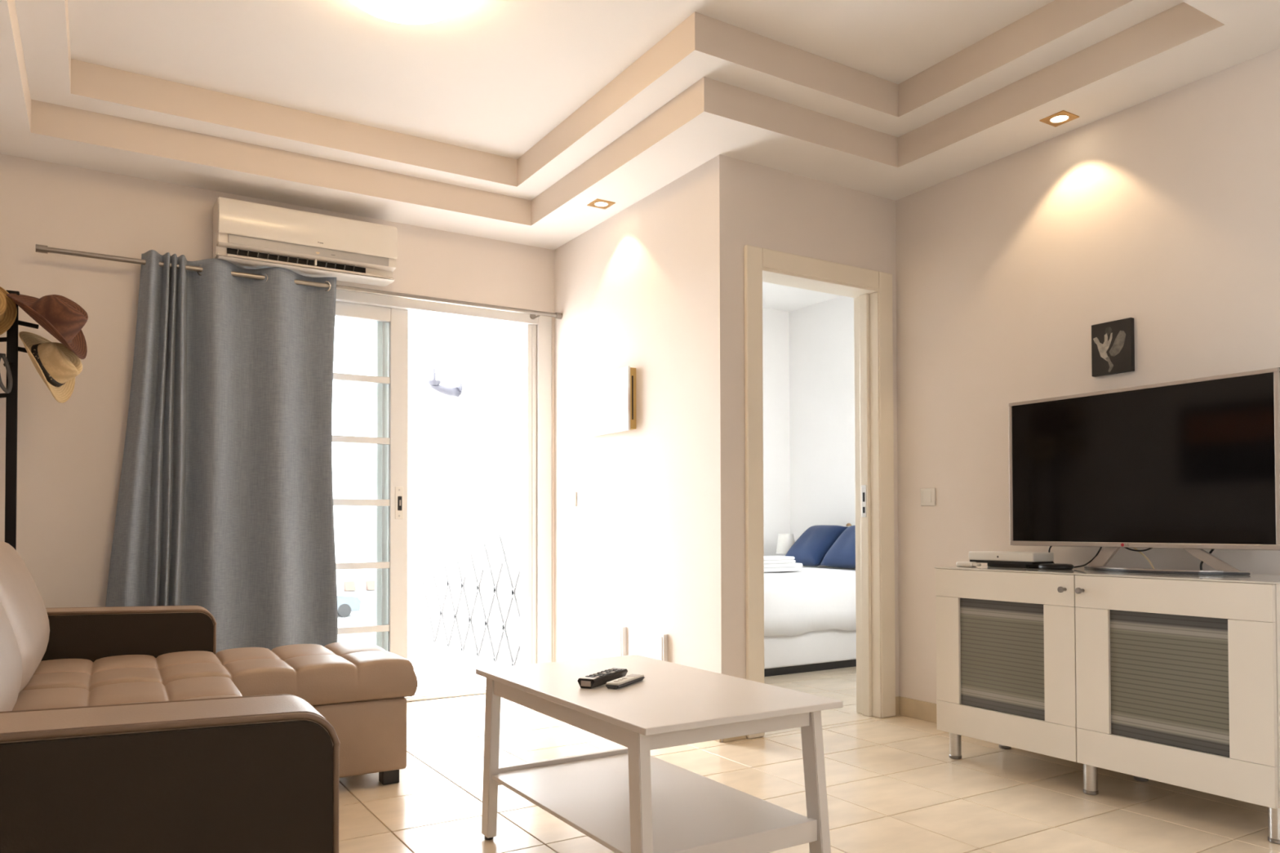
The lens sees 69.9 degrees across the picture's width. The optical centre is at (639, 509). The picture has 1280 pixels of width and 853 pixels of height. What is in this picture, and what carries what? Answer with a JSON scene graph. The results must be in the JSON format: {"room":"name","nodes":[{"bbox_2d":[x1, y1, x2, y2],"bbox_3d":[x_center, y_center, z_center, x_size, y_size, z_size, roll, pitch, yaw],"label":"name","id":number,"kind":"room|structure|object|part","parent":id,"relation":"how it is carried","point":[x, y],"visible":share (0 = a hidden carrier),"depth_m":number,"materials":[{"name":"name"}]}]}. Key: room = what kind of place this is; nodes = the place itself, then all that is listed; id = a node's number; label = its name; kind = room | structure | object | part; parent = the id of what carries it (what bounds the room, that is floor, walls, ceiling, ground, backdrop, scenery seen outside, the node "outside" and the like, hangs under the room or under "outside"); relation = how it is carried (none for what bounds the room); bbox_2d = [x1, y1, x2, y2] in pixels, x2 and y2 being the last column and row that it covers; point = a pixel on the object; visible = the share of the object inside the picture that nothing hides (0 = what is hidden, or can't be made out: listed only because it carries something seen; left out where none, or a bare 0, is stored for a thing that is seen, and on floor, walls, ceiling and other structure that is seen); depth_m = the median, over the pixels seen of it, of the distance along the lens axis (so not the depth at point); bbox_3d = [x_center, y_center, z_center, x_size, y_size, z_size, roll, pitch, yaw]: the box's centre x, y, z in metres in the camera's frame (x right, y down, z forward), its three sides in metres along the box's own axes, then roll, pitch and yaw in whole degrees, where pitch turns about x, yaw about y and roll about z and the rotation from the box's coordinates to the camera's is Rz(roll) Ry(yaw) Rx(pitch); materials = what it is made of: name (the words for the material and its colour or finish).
{"room":"living room","nodes":[
{"label":"living room","id":0,"kind":"room"},
{"bbox_2d":[0,153,555,662],"bbox_3d":[-1.763,-0.475,4.537,2.918,2.950,0.120,0,-1,-32],"label":"wall","id":1,"kind":"structure","parent":0,"point":[70,453],"depth_m":4.06,"materials":[{"name":"paint"}]},
{"bbox_2d":[35,244,562,319],"bbox_3d":[-1.522,-1.103,4.566,2.485,0.040,0.104,0,-1,-32],"label":"curtain rod","id":2,"kind":"object","parent":1,"relation":"attached to","point":[39,248],"visible":0.7,"depth_m":4.50,"materials":[{"name":"metal"}]},
{"bbox_2d":[105,249,337,653],"bbox_3d":[-1.925,-0.092,4.247,1.016,2.115,0.125,1,-1,-33],"label":"curtain","id":3,"kind":"object","parent":2,"relation":"hanging from","point":[224,506],"visible":0.71,"depth_m":4.28,"materials":[{"name":"grey fabric"}]},
{"bbox_2d":[212,196,397,287],"bbox_3d":[-1.613,-1.289,4.450,0.820,0.276,0.212,0,-1,-32],"label":"air conditioner","id":4,"kind":"object","parent":1,"relation":"attached to","point":[246,234],"visible":0.99,"depth_m":4.36,"materials":[{"name":"white plastic"}]},
{"bbox_2d":[226,248,365,273],"bbox_3d":[-1.630,-1.193,4.386,0.635,0.028,0.031,0,-1,-32],"label":"air vent","id":5,"kind":"object","parent":4,"relation":"attached to","point":[264,255],"depth_m":4.38,"materials":[{"name":"grey plastic"}]},
{"bbox_3d":[-1.563,-1.335,4.370,0.816,0.159,0.020,0,-1,-32],"label":"panel","id":6,"kind":"part","parent":4,"relation":"part of","materials":[{"name":"white plastic"}]},
{"bbox_2d":[332,289,551,702],"bbox_3d":[-1.332,-0.063,4.791,1.875,2.134,0.130,0,-1,-32],"label":"door","id":7,"kind":"structure","parent":1,"relation":"in","point":[390,313],"depth_m":4.84,"materials":[{"name":"white wood"}]},
{"bbox_3d":[-1.629,-0.040,4.603,0.932,2.042,0.038,0,-1,-32],"label":"sliding panel","id":8,"kind":"part","parent":7,"relation":"part of","materials":[{"name":"white metal"}]},
{"bbox_3d":[-1.683,-0.039,4.622,0.860,2.042,0.032,0,-1,-32],"label":"fixed panel","id":9,"kind":"part","parent":7,"relation":"part of","materials":[{"name":"metal"}]},
{"bbox_3d":[-1.628,0.450,4.595,0.742,0.294,0.005,0,-1,-32],"label":"pane","id":10,"kind":"part","parent":7,"relation":"part of","materials":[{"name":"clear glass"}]},
{"bbox_3d":[-1.263,-0.036,4.806,0.042,0.170,0.004,0,-1,-32],"label":"lock plate","id":11,"kind":"part","parent":7,"relation":"part of","materials":[{"name":"white plastic"}]},
{"bbox_3d":[-1.259,-0.034,4.805,0.022,0.075,0.008,0,-1,-32],"label":"lock pull","id":12,"kind":"part","parent":7,"relation":"part of","materials":[{"name":"black plastic"}]},
{"bbox_3d":[-1.301,-0.072,4.750,1.655,2.110,0.026,0,-1,-32],"label":"frame trim","id":13,"kind":"part","parent":7,"relation":"part of","materials":[{"name":"white wood"}]},
{"bbox_2d":[407,313,519,666],"bbox_3d":[-1.438,-0.381,7.019,0.120,3.050,3.760,0,-1,-32],"label":"wall","id":14,"kind":"structure","parent":0,"point":[464,451],"depth_m":6.62,"materials":[{"name":"white paint"}]},
{"bbox_2d":[426,368,462,397],"bbox_3d":[-1.425,-0.922,6.661,0.243,0.196,0.100,0,-1,-32],"label":"wall lamp","id":15,"kind":"object","parent":14,"relation":"attached to","point":[456,391],"visible":1,"depth_m":6.64,"materials":[{"name":"white metal"}]},
{"bbox_3d":[-1.488,-0.976,6.623,0.026,0.090,0.026,0,-1,-32],"label":"stem","id":16,"kind":"part","parent":15,"relation":"part of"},
{"bbox_3d":[-1.420,-0.868,6.663,0.209,0.088,0.076,0,-1,-32],"label":"arm","id":17,"kind":"part","parent":15,"relation":"part of"},
{"bbox_3d":[-1.331,-0.891,6.718,0.022,0.100,0.100,0,-1,-32],"label":"wall plate","id":18,"kind":"part","parent":15,"relation":"part of","materials":[{"name":"white metal"}]},
{"bbox_2d":[421,533,519,665],"bbox_3d":[-1.157,0.593,6.417,0.006,0.853,2.326,0,-1,-32],"label":"trellis","id":19,"kind":"object","parent":14,"relation":"attached to","point":[477,584],"visible":0.79,"depth_m":6.33,"materials":[{"name":"metal"}]},
{"bbox_2d":[67,0,1053,159],"bbox_3d":[0.798,-1.925,1.541,4.109,0.170,7.960,0,-1,-32],"label":"ceiling","id":20,"kind":"structure","parent":0,"point":[495,77],"depth_m":3.55,"materials":[{"name":"paint"}]},
{"bbox_2d":[349,0,468,24],"bbox_3d":[-0.798,-1.750,3.079,0.470,0.116,0.470,0,-1,-32],"label":"ceiling lamp","id":21,"kind":"object","parent":20,"relation":"attached to","point":[402,11],"visible":1,"depth_m":3.12,"materials":[{"name":"white plastic"}]},
{"bbox_2d":[14,0,1183,199],"bbox_3d":[0.799,-1.770,1.538,3.869,0.140,7.718,0,-1,-32],"label":"trim","id":22,"kind":"structure","parent":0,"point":[701,46],"depth_m":3.73,"materials":[{"name":"paint"}]},
{"bbox_2d":[554,164,703,669],"bbox_3d":[-0.098,-0.476,4.712,0.100,2.950,1.576,0,-1,-32],"label":"wall","id":23,"kind":"structure","parent":0,"point":[628,289],"depth_m":4.49,"materials":[{"name":"paint"}]},
{"bbox_2d":[591,621,626,658],"bbox_3d":[-0.165,0.724,4.684,0.024,0.280,0.332,0,-1,-32],"label":"electrical outlet","id":24,"kind":"object","parent":23,"relation":"attached to","point":[607,640],"visible":0.56,"depth_m":4.67,"materials":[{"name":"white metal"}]},
{"bbox_2d":[582,365,635,438],"bbox_3d":[-0.161,-0.541,4.676,0.046,0.314,0.473,0,-1,-32],"label":"wall picture","id":25,"kind":"object","parent":23,"relation":"attached to","point":[609,398],"visible":1,"depth_m":4.62,"materials":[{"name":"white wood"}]},
{"bbox_3d":[-0.157,-0.541,4.680,0.034,0.300,0.472,0,-1,-32],"label":"wooden frame","id":26,"kind":"part","parent":25,"relation":"part of","materials":[{"name":"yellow wood"}]},
{"bbox_2d":[628,627,667,662],"bbox_3d":[0.035,0.718,4.360,0.024,0.280,0.315,0,-1,-32],"label":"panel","id":27,"kind":"object","parent":23,"relation":"attached to","point":[650,644],"visible":0.43,"depth_m":4.33,"materials":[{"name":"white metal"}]},
{"bbox_2d":[762,307,790,555],"bbox_3d":[0.184,-0.441,6.657,2.260,2.950,0.120,0,-1,-32],"label":"wall","id":28,"kind":"structure","parent":0,"point":[775,323],"depth_m":7.13,"materials":[{"name":"white paint"}]},
{"bbox_2d":[701,154,899,742],"bbox_3d":[0.815,-0.486,4.272,1.191,2.950,0.130,0,-1,-32],"label":"wall","id":29,"kind":"structure","parent":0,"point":[744,202],"depth_m":3.97,"materials":[{"name":"paint"}]},
{"bbox_2d":[722,696,899,742],"bbox_3d":[0.801,0.943,4.153,1.054,0.088,0.011,0,-1,-32],"label":"baseboard","id":30,"kind":"structure","parent":29,"relation":"attached to","point":[897,708],"depth_m":3.93,"materials":[{"name":"beige tile"}]},
{"bbox_2d":[744,244,895,738],"bbox_3d":[0.803,-0.078,4.250,0.895,2.132,0.162,0,-1,-32],"label":"door frame","id":31,"kind":"structure","parent":29,"relation":"attached to","point":[872,290],"depth_m":4.38,"materials":[{"name":"beige paint"}]},
{"bbox_3d":[0.497,-0.082,3.979,0.089,2.132,0.022,0,-1,-32],"label":"casing","id":32,"kind":"part","parent":31,"relation":"part of","materials":[{"name":"beige paint"}]},
{"bbox_3d":[1.081,-0.041,4.422,0.003,0.155,0.030,0,-1,-32],"label":"strike plate","id":33,"kind":"part","parent":31,"relation":"part of","materials":[{"name":"metal"}]},
{"bbox_3d":[1.181,-0.076,4.401,0.092,2.132,0.022,0,-1,-32],"label":"casing","id":34,"kind":"part","parent":31,"relation":"part of","materials":[{"name":"beige paint"}]},
{"bbox_2d":[762,281,842,311],"bbox_3d":[0.785,-1.645,5.738,2.462,0.120,2.356,0,-1,-32],"label":"ceiling","id":35,"kind":"structure","parent":0,"point":[775,296],"depth_m":6.76,"materials":[{"name":"white paint"}]},
{"bbox_2d":[337,634,1279,852],"bbox_3d":[-0.657,1.028,2.383,8.400,0.141,11.020,0,-1,-32],"label":"floor","id":36,"kind":"structure","parent":0,"point":[894,785],"depth_m":3.15,"materials":[{"name":"tile"}]},
{"bbox_2d":[0,289,39,550],"bbox_3d":[-2.463,0.063,3.586,0.254,1.842,0.254,0,-1,13],"label":"coat rack","id":37,"kind":"object","parent":36,"relation":"on","point":[11,339],"visible":0.49,"depth_m":3.58,"materials":[{"name":"black paint"}]},
{"bbox_2d":[0,353,13,393],"bbox_3d":[-2.452,-0.526,3.532,0.056,0.153,0.014,0,-1,-32],"label":"strap","id":38,"kind":"object","parent":37,"relation":"hanging from","point":[2,356],"visible":1,"depth_m":3.53,"materials":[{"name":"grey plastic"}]},
{"bbox_2d":[0,286,17,334],"bbox_3d":[-2.479,-0.766,3.473,0.125,0.232,0.204,-1,-1,45],"label":"hat","id":39,"kind":"object","parent":37,"relation":"hanging from","point":[8,309],"visible":0.97,"depth_m":3.54,"materials":[{"name":"beige wicker"}]},
{"bbox_2d":[6,293,88,359],"bbox_3d":[-2.321,-0.726,3.592,0.270,0.251,0.272,1,-1,-33],"label":"hat","id":40,"kind":"object","parent":37,"relation":"hanging from","point":[60,316],"visible":1,"depth_m":3.56,"materials":[{"name":"brown leather"}]},
{"bbox_2d":[18,331,82,403],"bbox_3d":[-2.345,-0.569,3.651,0.189,0.280,0.233,-1,-1,36],"label":"hat","id":41,"kind":"object","parent":37,"relation":"hanging from","point":[58,366],"visible":0.98,"depth_m":3.62,"materials":[{"name":"beige wicker"}]},
{"bbox_2d":[0,541,417,852],"bbox_3d":[-1.214,0.527,2.600,1.402,0.874,2.478,0,-1,-30],"label":"sofa","id":42,"kind":"object","parent":36,"relation":"on","point":[123,729],"visible":1,"depth_m":1.55,"materials":[{"name":"beige leather"}]},
{"bbox_2d":[0,601,22,711],"bbox_3d":[-1.422,0.290,1.888,0.215,0.432,0.992,0,-1,-30],"label":"cushion","id":43,"kind":"object","parent":42,"relation":"on","point":[11,664],"depth_m":2.03,"materials":[{"name":"beige leather"}]},
{"bbox_2d":[0,541,49,691],"bbox_3d":[-1.928,0.307,2.776,0.215,0.432,1.034,0,-1,-30],"label":"cushion","id":44,"kind":"object","parent":42,"relation":"on","point":[20,598],"depth_m":2.67,"materials":[{"name":"beige leather"}]},
{"bbox_3d":[-1.976,0.649,3.345,0.758,0.551,0.007,0,-1,-30],"label":"panel","id":45,"kind":"part","parent":42,"relation":"part of","materials":[{"name":"brown leather"}]},
{"bbox_2d":[12,676,242,711],"bbox_3d":[-1.433,0.593,2.513,0.676,0.141,0.715,0,-1,-30],"label":"seat cushion","id":46,"kind":"object","parent":42,"relation":"on","point":[137,690],"depth_m":2.67,"materials":[{"name":"beige leather"}]},
{"bbox_3d":[-2.027,0.645,3.437,0.780,0.563,0.210,0,-1,-30],"label":"armrest","id":47,"kind":"part","parent":42,"relation":"part of","materials":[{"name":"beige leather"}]},
{"bbox_3d":[-0.856,0.611,1.380,0.758,0.551,0.007,0,-1,-30],"label":"panel","id":48,"kind":"part","parent":42,"relation":"part of","materials":[{"name":"brown leather"}]},
{"bbox_3d":[-0.907,0.606,1.472,0.780,0.563,0.210,0,-1,-30],"label":"armrest","id":49,"kind":"part","parent":42,"relation":"part of","materials":[{"name":"beige leather"}]},
{"bbox_2d":[22,640,417,706],"bbox_3d":[-1.508,0.600,3.245,1.272,0.142,0.651,0,-1,-30],"label":"cushion","id":50,"kind":"object","parent":42,"relation":"on","point":[348,673],"depth_m":3.18,"materials":[{"name":"beige leather"}]},
{"bbox_2d":[475,654,843,852],"bbox_3d":[0.001,0.713,2.463,0.562,0.491,0.954,0,-1,-32],"label":"coffee table","id":51,"kind":"object","parent":36,"relation":"on","point":[628,799],"visible":0.95,"depth_m":2.28,"materials":[{"name":"white paint"}]},
{"bbox_3d":[-0.435,0.721,2.684,0.037,0.466,0.066,0,-1,-32],"label":"leg","id":52,"kind":"part","parent":51,"relation":"part of","materials":[{"name":"white paint"}]},
{"bbox_3d":[-0.223,0.786,2.819,0.468,0.050,0.023,0,-1,-32],"label":"shelf rail","id":53,"kind":"part","parent":51,"relation":"part of","materials":[{"name":"white paint"}]},
{"bbox_2d":[577,667,627,688],"bbox_3d":[-0.099,0.454,2.480,0.050,0.026,0.207,-1,-1,25],"label":"remote control","id":54,"kind":"object","parent":51,"relation":"on","point":[592,681],"visible":1,"depth_m":2.44,"materials":[{"name":"black plastic"}]},
{"bbox_2d":[605,673,644,689],"bbox_3d":[-0.038,0.458,2.451,0.040,0.018,0.165,-1,-1,25],"label":"remote control","id":55,"kind":"object","parent":51,"relation":"on","point":[632,678],"visible":1,"depth_m":2.42,"materials":[{"name":"grey plastic"}]},
{"bbox_3d":[0.003,0.707,1.974,0.037,0.466,0.085,0,-1,-32],"label":"leg","id":56,"kind":"part","parent":51,"relation":"part of","materials":[{"name":"white paint"}]},
{"bbox_2d":[492,753,807,852],"bbox_3d":[-0.002,0.772,2.458,0.513,0.011,0.824,0,-1,-32],"label":"shelf","id":57,"kind":"object","parent":51,"relation":"attached to","point":[589,793],"depth_m":2.40,"materials":[{"name":"white paint"}]},
{"bbox_3d":[0.223,0.772,2.097,0.468,0.050,0.023,0,-1,-32],"label":"shelf rail","id":58,"kind":"part","parent":51,"relation":"part of","materials":[{"name":"white paint"}]},
{"bbox_3d":[0.431,0.711,2.238,0.037,0.466,0.085,0,-1,-32],"label":"leg","id":59,"kind":"part","parent":51,"relation":"part of","materials":[{"name":"white paint"}]},
{"bbox_2d":[764,565,856,676],"bbox_3d":[0.659,0.707,5.928,1.980,0.626,0.862,0,-1,-32],"label":"bed","id":60,"kind":"object","parent":36,"relation":"on","point":[810,619],"visible":0.29,"depth_m":5.69,"materials":[{"name":"white fabric"}]},
{"bbox_2d":[764,563,803,572],"bbox_3d":[0.845,0.364,5.804,0.340,0.050,0.200,0,-1,-32],"label":"towel","id":61,"kind":"object","parent":60,"relation":"on","point":[775,567],"visible":0.51,"depth_m":5.73,"materials":[{"name":"white fabric"}]},
{"bbox_2d":[764,555,795,564],"bbox_3d":[0.814,0.317,5.797,0.300,0.042,0.180,0,-1,-32],"label":"towel","id":62,"kind":"object","parent":61,"relation":"on","point":[767,559],"visible":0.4,"depth_m":5.74,"materials":[{"name":"white fabric"}]},
{"bbox_2d":[764,565,856,636],"bbox_3d":[0.638,0.585,5.917,1.930,0.384,0.862,0,-1,-32],"label":"bedspread","id":63,"kind":"object","parent":60,"relation":"on","point":[819,601],"depth_m":5.69,"materials":[{"name":"white fabric"}]},
{"bbox_2d":[785,524,848,566],"bbox_3d":[1.247,0.254,6.524,0.313,0.288,0.388,0,-1,-30],"label":"pillow","id":64,"kind":"object","parent":60,"relation":"on","point":[810,549],"visible":0.82,"depth_m":6.42,"materials":[{"name":"blue fabric"}]},
{"bbox_2d":[819,525,855,568],"bbox_3d":[1.463,0.247,6.194,0.313,0.288,0.388,1,-1,-34],"label":"pillow","id":65,"kind":"object","parent":60,"relation":"on","point":[842,554],"visible":0.44,"depth_m":6.16,"materials":[{"name":"blue fabric"}]},
{"bbox_2d":[934,564,1279,844],"bbox_3d":[1.637,0.592,3.191,0.442,0.752,1.199,0,-1,-32],"label":"tv cabinet","id":66,"kind":"object","parent":36,"relation":"on","point":[1174,679],"visible":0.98,"depth_m":2.97,"materials":[{"name":"white wood"}]},
{"bbox_3d":[1.241,0.913,3.607,0.044,0.102,0.044,0,-1,-32],"label":"leg","id":67,"kind":"part","parent":66,"relation":"part of","materials":[{"name":"metal"}]},
{"bbox_2d":[955,561,981,567],"bbox_3d":[1.297,0.215,3.608,0.044,0.019,0.095,0,-1,-32],"label":"power adapter","id":68,"kind":"object","parent":66,"relation":"on","point":[970,564],"visible":1,"depth_m":3.59,"materials":[{"name":"white plastic"}]},
{"bbox_3d":[1.325,0.537,3.358,0.005,0.406,0.361,0,-1,-32],"label":"glass panel","id":69,"kind":"part","parent":66,"relation":"part of","materials":[{"name":"grey glass"}]},
{"bbox_3d":[1.323,0.280,3.357,0.016,0.107,0.587,0,-1,-32],"label":"door rail","id":70,"kind":"part","parent":66,"relation":"part of","materials":[{"name":"white wood"}]},
{"bbox_3d":[1.324,0.799,3.348,0.016,0.116,0.587,0,-1,-32],"label":"door rail","id":71,"kind":"part","parent":66,"relation":"part of","materials":[{"name":"white wood"}]},
{"bbox_2d":[968,551,1053,568],"bbox_3d":[1.454,0.195,3.600,0.130,0.058,0.295,0,-1,-32],"label":"box","id":72,"kind":"object","parent":66,"relation":"on","point":[993,558],"visible":0.94,"depth_m":3.53,"materials":[{"name":"white plastic"}]},
{"bbox_2d":[1038,563,1073,569],"bbox_3d":[1.543,0.210,3.399,0.120,0.019,0.120,0,-1,-32],"label":"puck","id":73,"kind":"object","parent":66,"relation":"on","point":[1046,566],"visible":1,"depth_m":3.36,"materials":[{"name":"black plastic"}]},
{"bbox_3d":[1.440,0.272,3.124,0.031,0.021,0.021,0,-1,-32],"label":"knob","id":74,"kind":"part","parent":66,"relation":"part of","materials":[{"name":"grey metal"}]},
{"bbox_3d":[1.474,0.271,3.068,0.031,0.021,0.021,0,-1,-32],"label":"knob","id":75,"kind":"part","parent":66,"relation":"part of","materials":[{"name":"grey metal"}]},
{"bbox_2d":[1073,546,1102,568],"bbox_3d":[1.654,0.168,3.375,0.106,0.097,0.014,-1,-1,44],"label":"cable","id":76,"kind":"object","parent":66,"relation":"on","point":[1100,548],"visible":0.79,"depth_m":3.38,"materials":[{"name":"black plastic"}]},
{"bbox_3d":[1.537,0.904,3.127,0.044,0.102,0.044,0,-1,-32],"label":"leg","id":77,"kind":"part","parent":66,"relation":"part of","materials":[{"name":"metal"}]},
{"bbox_3d":[1.648,0.219,3.205,0.413,0.005,1.199,0,-1,-32],"label":"glass","id":78,"kind":"part","parent":66,"relation":"part of","materials":[{"name":"white glass"}]},
{"bbox_2d":[1133,547,1154,568],"bbox_3d":[1.760,0.165,3.236,0.012,0.099,0.119,1,-1,-37],"label":"cable","id":79,"kind":"object","parent":66,"relation":"on","point":[1135,548],"visible":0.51,"depth_m":3.21,"materials":[{"name":"grey plastic"}]},
{"bbox_2d":[1008,367,1279,575],"bbox_3d":[1.730,-0.106,3.212,0.148,0.644,0.949,0,-1,-32],"label":"television","id":80,"kind":"object","parent":66,"relation":"on","point":[1192,465],"visible":0.99,"depth_m":3.11,"materials":[{"name":"black plastic"}]},
{"bbox_2d":[1124,547,1152,551],"bbox_3d":[1.742,0.131,3.206,0.011,0.031,0.152,0,-1,-32],"label":"cable","id":81,"kind":"object","parent":80,"relation":"attached to","point":[1148,548],"visible":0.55,"depth_m":3.20,"materials":[{"name":"black plastic"}]},
{"bbox_3d":[1.640,0.527,2.849,0.005,0.406,0.365,0,-1,-32],"label":"glass panel","id":82,"kind":"part","parent":66,"relation":"part of","materials":[{"name":"grey glass"}]},
{"bbox_3d":[1.636,0.270,2.849,0.016,0.107,0.600,0,-1,-32],"label":"door rail","id":83,"kind":"part","parent":66,"relation":"part of","materials":[{"name":"white wood"}]},
{"bbox_3d":[1.637,0.789,2.840,0.016,0.116,0.600,0,-1,-32],"label":"door rail","id":84,"kind":"part","parent":66,"relation":"part of","materials":[{"name":"white wood"}]},
{"bbox_2d":[1200,549,1213,570],"bbox_3d":[1.885,0.160,3.037,0.008,0.097,0.058,0,-1,-32],"label":"cable","id":85,"kind":"object","parent":66,"relation":"on","point":[1211,550],"visible":0.47,"depth_m":3.05,"materials":[{"name":"black plastic"}]},
{"bbox_3d":[1.837,0.894,2.641,0.044,0.102,0.044,0,-1,-32],"label":"leg","id":86,"kind":"part","parent":66,"relation":"part of","materials":[{"name":"metal"}]},
{"bbox_3d":[1.645,0.532,2.850,0.004,0.629,0.598,0,-1,-32],"label":"door","id":87,"kind":"part","parent":66,"relation":"part of","materials":[{"name":"white wood"}]},
{"bbox_3d":[1.062,0.724,6.804,0.415,0.620,0.205,0,-1,-32],"label":"nightstand","id":88,"kind":"object","parent":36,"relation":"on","visible":0},
{"bbox_2d":[776,533,795,555],"bbox_3d":[1.085,0.297,6.806,0.150,0.235,0.150,0,-1,-32],"label":"bedside lamp","id":89,"kind":"object","parent":88,"relation":"on","point":[785,541],"visible":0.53,"depth_m":6.75,"materials":[{"name":"white fabric"}]},
{"bbox_2d":[789,296,855,542],"bbox_3d":[1.784,-0.451,6.331,0.120,2.950,2.356,0,-1,-32],"label":"wall","id":90,"kind":"structure","parent":0,"point":[822,376],"depth_m":6.89,"materials":[{"name":"white paint"}]},
{"bbox_2d":[895,47,1279,703],"bbox_3d":[2.915,-0.534,1.889,0.120,2.950,6.134,0,-1,-32],"label":"wall","id":91,"kind":"structure","parent":0,"point":[1162,212],"depth_m":3.69,"materials":[{"name":"paint"}]},
{"bbox_2d":[898,696,937,723],"bbox_3d":[2.023,0.923,3.189,0.011,0.088,2.932,0,-1,-32],"label":"baseboard","id":92,"kind":"structure","parent":91,"relation":"attached to","point":[911,708],"depth_m":4.33,"materials":[{"name":"beige tile"}]},
{"bbox_2d":[920,488,935,506],"bbox_3d":[1.348,-0.060,4.293,0.014,0.082,0.084,0,-1,-32],"label":"light switch","id":93,"kind":"object","parent":91,"relation":"attached to","point":[927,495],"visible":1,"depth_m":4.29,"materials":[{"name":"white plastic"}]},
{"bbox_2d":[1091,317,1134,377],"bbox_3d":[1.820,-0.624,3.529,0.022,0.202,0.160,0,-1,-32],"label":"wall picture","id":94,"kind":"object","parent":91,"relation":"attached to","point":[1113,343],"visible":1,"depth_m":3.52,"materials":[{"name":"black fabric"}]},
{"bbox_3d":[1.808,-0.560,3.528,0.001,0.063,0.032,0,-1,-32],"label":"painted leg","id":95,"kind":"part","parent":94,"relation":"part of","materials":[{"name":"grey paint"}]},
{"bbox_3d":[-0.895,-0.550,0.468,0.120,2.950,7.718,0,-1,-32],"label":"wall","id":96,"kind":"structure","parent":0,"visible":0},
{"bbox_2d":[586,198,615,208],"bbox_3d":[-0.191,-1.507,4.518,0.102,0.004,0.102,0,-1,-32],"label":"recessed light","id":97,"kind":"object","parent":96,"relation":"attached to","point":[600,202],"visible":1,"depth_m":4.51,"materials":[{"name":"gold metal"}]},
{"bbox_2d":[0,0,1279,249],"bbox_3d":[0.799,-1.633,1.535,3.869,0.135,7.718,0,-1,-32],"label":"trim","id":98,"kind":"structure","parent":96,"relation":"attached to","point":[1188,42],"depth_m":3.88,"materials":[{"name":"paint"}]},
{"bbox_2d":[1039,110,1079,126],"bbox_3d":[1.639,-1.528,3.582,0.102,0.004,0.102,0,-1,-32],"label":"recessed light","id":99,"kind":"object","parent":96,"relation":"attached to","point":[1063,115],"visible":1,"depth_m":3.58,"materials":[{"name":"gold metal"}]},
{"label":"outside","id":100,"kind":"structure","parent":0,"visible":0},
{"bbox_2d":[337,590,374,636],"bbox_3d":[-26.146,5.560,70.845,150.000,0.200,131.800,0,-1,-32],"label":"ground","id":101,"kind":"structure","parent":100,"point":[366,616],"depth_m":43.21,"materials":[{"name":"white concrete"}]},
{"bbox_2d":[337,594,360,617],"bbox_3d":[-14.990,4.182,41.793,4.050,1.450,1.720,0,-1,-32],"label":"car","id":102,"kind":"object","parent":101,"relation":"on","point":[346,604],"visible":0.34,"depth_m":41.81,"materials":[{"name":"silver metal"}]},
{"bbox_2d":[332,450,375,591],"bbox_3d":[-22.310,0.753,59.938,23.000,9.000,6.550,0,-1,-32],"label":"house","id":103,"kind":"structure","parent":101,"relation":"on","point":[353,473],"depth_m":59.13,"materials":[{"name":"white paint"}]}
]}

